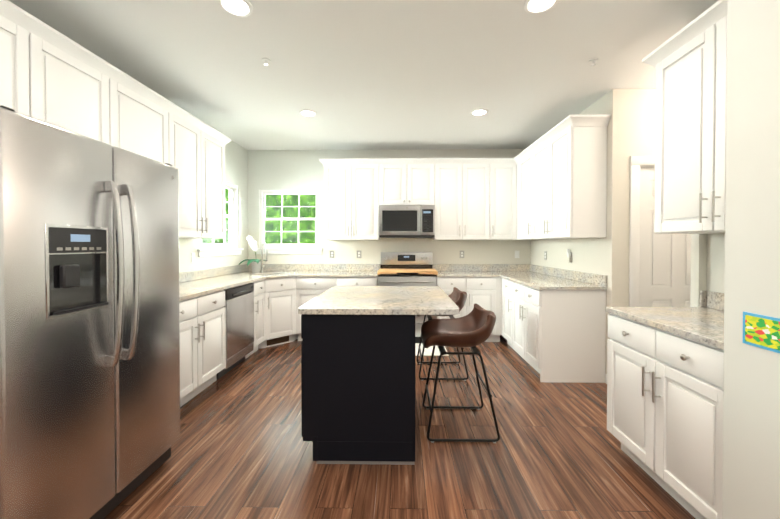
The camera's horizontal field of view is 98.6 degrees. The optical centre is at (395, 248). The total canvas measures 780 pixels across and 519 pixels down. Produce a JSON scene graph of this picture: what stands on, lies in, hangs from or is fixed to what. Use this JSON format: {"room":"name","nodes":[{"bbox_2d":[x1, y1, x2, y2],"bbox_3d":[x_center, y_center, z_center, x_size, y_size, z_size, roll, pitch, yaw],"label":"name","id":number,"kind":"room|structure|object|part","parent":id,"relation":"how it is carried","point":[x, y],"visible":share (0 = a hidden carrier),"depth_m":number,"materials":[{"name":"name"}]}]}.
{"room":"kitchen","nodes":[
{"label":"kitchen","id":0,"kind":"room"},
{"bbox_2d":[179,141,246,272],"bbox_3d":[-2.369,-0.074,1.353,0.150,2.740,7.780,0,1,1],"label":"wall","id":1,"kind":"structure","parent":0,"point":[235,154],"depth_m":4.64,"materials":[{"name":"paint"}]},
{"bbox_2d":[0,8,47,122],"bbox_3d":[-2.119,-0.861,1.546,0.337,0.590,0.614,0,1,1],"label":"upper cabinet","id":2,"kind":"object","parent":1,"relation":"attached to","point":[23,50],"depth_m":1.75,"materials":[{"name":"white wood"}]},
{"bbox_2d":[48,36,103,142],"bbox_3d":[-2.112,-0.866,2.005,0.337,0.590,0.552,0,1,1],"label":"upper cabinet","id":3,"kind":"object","parent":1,"relation":"attached to","point":[50,75],"depth_m":2.03,"materials":[{"name":"white wood"}]},
{"bbox_2d":[100,68,175,166],"bbox_3d":[-2.104,-0.633,2.573,0.337,1.070,0.704,0,1,1],"label":"upper cabinet","id":4,"kind":"object","parent":1,"relation":"attached to","point":[134,122],"depth_m":2.51,"materials":[{"name":"white wood"}]},
{"bbox_2d":[191,253,194,262],"bbox_3d":[-2.256,0.105,3.733,0.007,0.114,0.070,0,1,1],"label":"electrical outlet","id":5,"kind":"object","parent":1,"relation":"attached to","point":[192,257],"visible":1,"depth_m":3.73,"materials":[{"name":"white plastic"}]},
{"bbox_2d":[176,112,227,238],"bbox_3d":[-2.094,-0.641,3.292,0.337,1.070,0.982,0,1,1],"label":"upper cabinet","id":6,"kind":"object","parent":1,"relation":"attached to","point":[200,155],"depth_m":3.29,"materials":[{"name":"white wood"}]},
{"bbox_2d":[197,182,243,256],"bbox_3d":[-2.284,-0.393,4.338,0.135,0.978,1.060,0,1,1],"label":"window","id":7,"kind":"structure","parent":1,"relation":"in","point":[208,249],"depth_m":4.60,"materials":[{"name":"white wood"}]},
{"bbox_2d":[8,0,718,149],"bbox_3d":[0.686,-1.474,1.294,6.560,0.060,8.080,0,1,1],"label":"ceiling","id":8,"kind":"structure","parent":0,"point":[393,74],"depth_m":2.60,"materials":[{"name":"white paint"}]},
{"bbox_2d":[218,0,252,16],"bbox_3d":[-0.954,-1.445,1.998,0.190,0.012,0.190,0,1,1],"label":"recessed light","id":9,"kind":"object","parent":8,"relation":"in","point":[241,8],"visible":1,"depth_m":2.01,"materials":[{"name":"white"}]},
{"bbox_2d":[262,58,269,65],"bbox_3d":[-1.006,-1.441,2.599,0.064,0.034,0.064,0,1,1],"label":"sprinkler","id":10,"kind":"object","parent":8,"relation":"attached to","point":[265,60],"visible":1,"depth_m":2.59,"materials":[{"name":"white metal"}]},
{"bbox_2d":[299,109,316,116],"bbox_3d":[-0.951,-1.463,3.638,0.190,0.012,0.190,0,1,1],"label":"recessed light","id":11,"kind":"object","parent":8,"relation":"in","point":[308,113],"visible":0.98,"depth_m":3.63,"materials":[{"name":"white"}]},
{"bbox_2d":[470,108,487,115],"bbox_3d":[0.899,-1.463,3.611,0.190,0.012,0.190,0,1,1],"label":"recessed light","id":12,"kind":"object","parent":8,"relation":"in","point":[479,112],"visible":0.98,"depth_m":3.61,"materials":[{"name":"white"}]},
{"bbox_2d":[524,0,558,13],"bbox_3d":[0.856,-1.445,1.972,0.190,0.012,0.190,0,1,1],"label":"recessed light","id":13,"kind":"object","parent":8,"relation":"in","point":[536,6],"visible":1,"depth_m":2.00,"materials":[{"name":"white"}]},
{"bbox_2d":[589,58,597,65],"bbox_3d":[1.535,-1.441,2.602,0.064,0.034,0.064,0,1,1],"label":"sprinkler","id":14,"kind":"object","parent":8,"relation":"attached to","point":[593,61],"visible":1,"depth_m":2.60,"materials":[{"name":"white metal"}]},
{"bbox_2d":[247,149,530,268],"bbox_3d":[-0.035,-0.116,5.130,4.350,2.740,0.160,0,1,1],"label":"wall","id":15,"kind":"structure","parent":0,"point":[266,169],"depth_m":5.07,"materials":[{"name":"paint"}]},
{"bbox_2d":[256,190,322,253],"bbox_3d":[-1.617,-0.402,5.112,1.035,0.978,0.135,0,1,1],"label":"window","id":16,"kind":"structure","parent":15,"relation":"in","point":[298,248],"depth_m":5.10,"materials":[{"name":"white wood"}]},
{"bbox_2d":[323,162,382,239],"bbox_3d":[-0.593,-0.658,4.890,0.842,1.070,0.336,0,1,1],"label":"upper cabinet","id":17,"kind":"object","parent":15,"relation":"attached to","point":[353,191],"depth_m":4.72,"materials":[{"name":"white wood"}]},
{"bbox_2d":[383,162,434,204],"bbox_3d":[0.156,-0.901,4.877,0.779,0.584,0.336,0,1,1],"label":"upper cabinet","id":18,"kind":"object","parent":15,"relation":"attached to","point":[404,183],"depth_m":4.71,"materials":[{"name":"white wood"}]},
{"bbox_2d":[379,205,434,237],"bbox_3d":[0.156,-0.377,4.816,0.764,0.446,0.465,0,1,1],"label":"microwave","id":19,"kind":"object","parent":18,"relation":"attached to","point":[406,221],"visible":1,"depth_m":4.63,"materials":[{"name":"silver metal"}]},
{"bbox_2d":[432,162,494,239],"bbox_3d":[0.931,-0.658,4.868,0.896,1.070,0.336,0,1,1],"label":"upper cabinet","id":20,"kind":"object","parent":15,"relation":"attached to","point":[464,191],"depth_m":4.70,"materials":[{"name":"white wood"}]},
{"bbox_2d":[495,162,518,239],"bbox_3d":[1.475,-0.658,4.861,0.442,1.070,0.336,0,1,1],"label":"upper cabinet","id":21,"kind":"object","parent":15,"relation":"attached to","point":[506,173],"depth_m":4.69,"materials":[{"name":"white wood"}]},
{"bbox_2d":[104,335,695,518],"bbox_3d":[0.686,1.326,1.325,6.560,0.060,8.080,0,1,1],"label":"floor","id":22,"kind":"structure","parent":0,"point":[241,448],"depth_m":2.03,"materials":[{"name":"brown wood"}]},
{"bbox_2d":[0,105,179,518],"bbox_3d":[-1.750,0.400,1.585,1.020,1.787,0.918,0,1,1],"label":"fridge","id":23,"kind":"object","parent":22,"relation":"on","point":[89,345],"visible":1,"depth_m":1.41,"materials":[{"name":"grey metal"}]},
{"bbox_2d":[179,290,225,406],"bbox_3d":[-1.957,0.839,2.787,0.627,0.882,0.901,0,1,1],"label":"base cabinet","id":24,"kind":"object","parent":22,"relation":"on","point":[202,319],"depth_m":2.83,"materials":[{"name":"white wood"}]},
{"bbox_2d":[216,283,253,378],"bbox_3d":[-1.932,0.831,3.543,0.642,0.881,0.605,0,1,1],"label":"dishwasher","id":25,"kind":"object","parent":22,"relation":"on","point":[239,306],"visible":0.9,"depth_m":3.48,"materials":[{"name":"silver metal"}]},
{"bbox_2d":[245,279,266,358],"bbox_3d":[-1.921,0.825,4.037,0.664,0.882,0.378,0,1,1],"label":"base cabinet","id":26,"kind":"object","parent":22,"relation":"on","point":[260,287],"depth_m":4.03,"materials":[{"name":"white wood"}]},
{"bbox_2d":[267,277,298,346],"bbox_3d":[-1.758,0.819,4.604,0.973,0.882,0.973,0,1,1],"label":"base cabinet","id":27,"kind":"object","parent":22,"relation":"on","point":[282,293],"depth_m":4.34,"materials":[{"name":"white wood"}]},
{"bbox_2d":[179,264,298,300],"bbox_3d":[-1.794,0.415,3.580,0.930,0.327,3.015,0,1,1],"label":"countertop","id":28,"kind":"structure","parent":27,"relation":"on","point":[196,283],"depth_m":3.93,"materials":[{"name":"stone"}]},
{"bbox_2d":[239,236,264,271],"bbox_3d":[-2.049,0.079,4.781,0.287,0.527,0.307,0,1,1],"label":"orchid plant","id":29,"kind":"object","parent":28,"relation":"on","point":[256,265],"visible":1,"depth_m":4.79,"materials":[{"name":"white plant"}]},
{"bbox_2d":[260,242,267,272],"bbox_3d":[-1.855,0.129,4.723,0.172,0.427,0.198,0,1,1],"label":"faucet","id":30,"kind":"object","parent":28,"relation":"on","point":[266,258],"visible":1,"depth_m":4.77,"materials":[{"name":"silver metal"}]},
{"bbox_2d":[299,264,379,276],"bbox_3d":[-0.910,0.402,4.752,1.345,0.327,0.645,0,1,1],"label":"countertop","id":31,"kind":"structure","parent":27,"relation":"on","point":[305,270],"depth_m":5.05,"materials":[{"name":"stone"}]},
{"bbox_2d":[299,277,377,340],"bbox_3d":[-0.805,0.818,4.745,1.139,0.882,0.664,0,1,1],"label":"base cabinet","id":32,"kind":"object","parent":22,"relation":"on","point":[309,287],"depth_m":4.45,"materials":[{"name":"white wood"}]},
{"bbox_2d":[298,286,458,464],"bbox_3d":[-0.107,0.815,2.495,0.980,0.937,1.090,0,1,1],"label":"kitchen island","id":33,"kind":"object","parent":22,"relation":"on","point":[357,374],"visible":1,"depth_m":1.99,"materials":[{"name":"black wood"}]},
{"bbox_2d":[378,252,436,342],"bbox_3d":[0.154,0.659,4.679,0.770,1.200,0.732,0,1,1],"label":"range","id":34,"kind":"object","parent":22,"relation":"on","point":[406,260],"visible":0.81,"depth_m":4.46,"materials":[{"name":"silver metal"}]},
{"bbox_2d":[377,269,437,274],"bbox_3d":[0.157,0.321,4.639,0.789,0.046,0.535,0,1,1],"label":"board","id":35,"kind":"object","parent":34,"relation":"on","point":[396,271],"visible":1,"depth_m":4.38,"materials":[{"name":"brown wood"}]},
{"bbox_2d":[415,343,448,355],"bbox_3d":[0.207,1.258,4.191,0.840,0.012,0.480,0,1,1],"label":"area rug","id":36,"kind":"object","parent":22,"relation":"on","point":[427,351],"visible":0.21,"depth_m":4.12,"materials":[{"name":"white fabric"}]},
{"bbox_2d":[416,287,468,380],"bbox_3d":[0.469,0.850,3.468,0.520,0.846,0.472,0,1,1],"label":"bar stool","id":37,"kind":"object","parent":22,"relation":"on","point":[457,296],"visible":0.58,"depth_m":3.32,"materials":[{"name":"brown leather"}]},
{"bbox_3d":[0.467,0.558,3.465,0.537,0.294,0.491,0,1,1],"label":"seat","id":38,"kind":"part","parent":37,"relation":"part of","materials":[{"name":"brown leather"}]},
{"bbox_2d":[421,303,499,442],"bbox_3d":[0.454,0.861,2.448,0.520,0.846,0.472,0,1,1],"label":"bar stool","id":39,"kind":"object","parent":22,"relation":"on","point":[473,329],"visible":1,"depth_m":2.31,"materials":[{"name":"brown leather"}]},
{"bbox_3d":[0.452,0.569,2.445,0.537,0.294,0.491,0,1,1],"label":"seat","id":40,"kind":"part","parent":39,"relation":"part of","materials":[{"name":"brown leather"}]},
{"bbox_2d":[436,277,498,341],"bbox_3d":[0.935,0.818,4.739,0.780,0.882,0.627,0,1,1],"label":"base cabinet","id":41,"kind":"object","parent":22,"relation":"on","point":[482,291],"depth_m":4.42,"materials":[{"name":"white wood"}]},
{"bbox_2d":[432,264,498,276],"bbox_3d":[0.953,0.307,4.727,0.811,0.137,0.641,0,1,1],"label":"countertop","id":42,"kind":"structure","parent":41,"relation":"on","point":[444,270],"depth_m":5.02,"materials":[{"name":"stone"}]},
{"bbox_2d":[499,277,502,341],"bbox_3d":[1.697,0.819,4.652,0.627,0.882,0.779,0,1,1],"label":"base cabinet","id":43,"kind":"object","parent":22,"relation":"on","point":[500,279],"depth_m":4.44,"materials":[{"name":"white wood"}]},
{"bbox_2d":[499,264,606,289],"bbox_3d":[1.676,0.314,4.098,0.654,0.137,1.877,0,1,1],"label":"countertop","id":44,"kind":"structure","parent":43,"relation":"on","point":[538,277],"depth_m":3.73,"materials":[{"name":"stone"}]},
{"bbox_2d":[503,278,510,344],"bbox_3d":[1.689,0.825,4.104,0.627,0.882,0.443,0,1,1],"label":"base cabinet","id":45,"kind":"object","parent":22,"relation":"on","point":[506,283],"depth_m":4.17,"materials":[{"name":"white wood"}]},
{"bbox_2d":[509,281,605,382],"bbox_3d":[1.682,0.830,3.596,0.627,0.882,0.821,0,1,1],"label":"base cabinet","id":46,"kind":"object","parent":22,"relation":"on","point":[554,335],"depth_m":3.19,"materials":[{"name":"white wood"}]},
{"bbox_2d":[607,313,723,518],"bbox_3d":[1.636,0.851,1.736,0.667,0.882,0.812,0,1,1],"label":"base cabinet","id":47,"kind":"object","parent":22,"relation":"on","point":[665,408],"visible":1,"depth_m":1.65,"materials":[{"name":"white wood"}]},
{"bbox_2d":[605,290,723,349],"bbox_3d":[1.651,0.340,1.730,0.637,0.137,0.818,0,1,1],"label":"countertop","id":48,"kind":"structure","parent":47,"relation":"on","point":[703,323],"depth_m":1.82,"materials":[{"name":"stone"}]},
{"bbox_2d":[531,105,590,272],"bbox_3d":[2.065,-0.104,4.055,0.120,2.740,1.930,0,1,1],"label":"wall","id":49,"kind":"structure","parent":0,"point":[556,249],"depth_m":3.99,"materials":[{"name":"paint"}]},
{"bbox_2d":[519,154,526,239],"bbox_3d":[1.837,-0.652,4.286,0.338,1.070,0.521,0,1,1],"label":"upper cabinet","id":50,"kind":"object","parent":49,"relation":"attached to","point":[522,161],"depth_m":4.40,"materials":[{"name":"white wood"}]},
{"bbox_2d":[527,122,608,239],"bbox_3d":[1.828,-0.645,3.658,0.338,1.070,0.981,0,1,1],"label":"upper cabinet","id":51,"kind":"object","parent":49,"relation":"attached to","point":[551,183],"depth_m":3.19,"materials":[{"name":"white wood"}]},
{"bbox_2d":[567,249,572,262],"bbox_3d":[1.978,0.085,3.833,0.048,0.152,0.070,0,1,1],"label":"electrical outlet","id":52,"kind":"object","parent":49,"relation":"attached to","point":[569,254],"visible":0.98,"depth_m":3.82,"materials":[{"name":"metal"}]},
{"bbox_2d":[591,0,779,518],"bbox_3d":[1.670,-0.057,-0.200,0.790,2.740,4.790,0,1,1],"label":"wall","id":53,"kind":"structure","parent":0,"point":[737,262],"depth_m":1.26,"materials":[{"name":"paint"}]},
{"bbox_2d":[629,156,690,306],"bbox_3d":[2.617,0.215,3.111,0.934,2.122,0.187,0,1,1],"label":"door","id":54,"kind":"structure","parent":53,"relation":"in","point":[659,270],"depth_m":3.11,"materials":[{"name":"white wood"}]},
{"bbox_2d":[642,0,727,233],"bbox_3d":[1.781,-0.656,1.747,0.377,1.134,0.872,0,1,1],"label":"upper cabinet","id":55,"kind":"object","parent":53,"relation":"attached to","point":[688,62],"visible":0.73,"depth_m":1.85,"materials":[{"name":"white wood"}]},
{"bbox_2d":[742,311,779,352],"bbox_3d":[1.292,0.294,1.157,0.004,0.117,0.185,0,1,1],"label":"picture","id":56,"kind":"object","parent":53,"relation":"attached to","point":[761,331],"visible":1,"depth_m":1.18,"materials":[{"name":"multicoloured paper"}]},
{"label":"outside","id":57,"kind":"structure","parent":0,"visible":0},
{"bbox_2d":[202,189,315,243],"bbox_3d":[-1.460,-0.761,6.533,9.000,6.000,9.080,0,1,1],"label":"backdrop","id":58,"kind":"structure","parent":57,"point":[306,213],"depth_m":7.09,"materials":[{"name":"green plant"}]}
]}

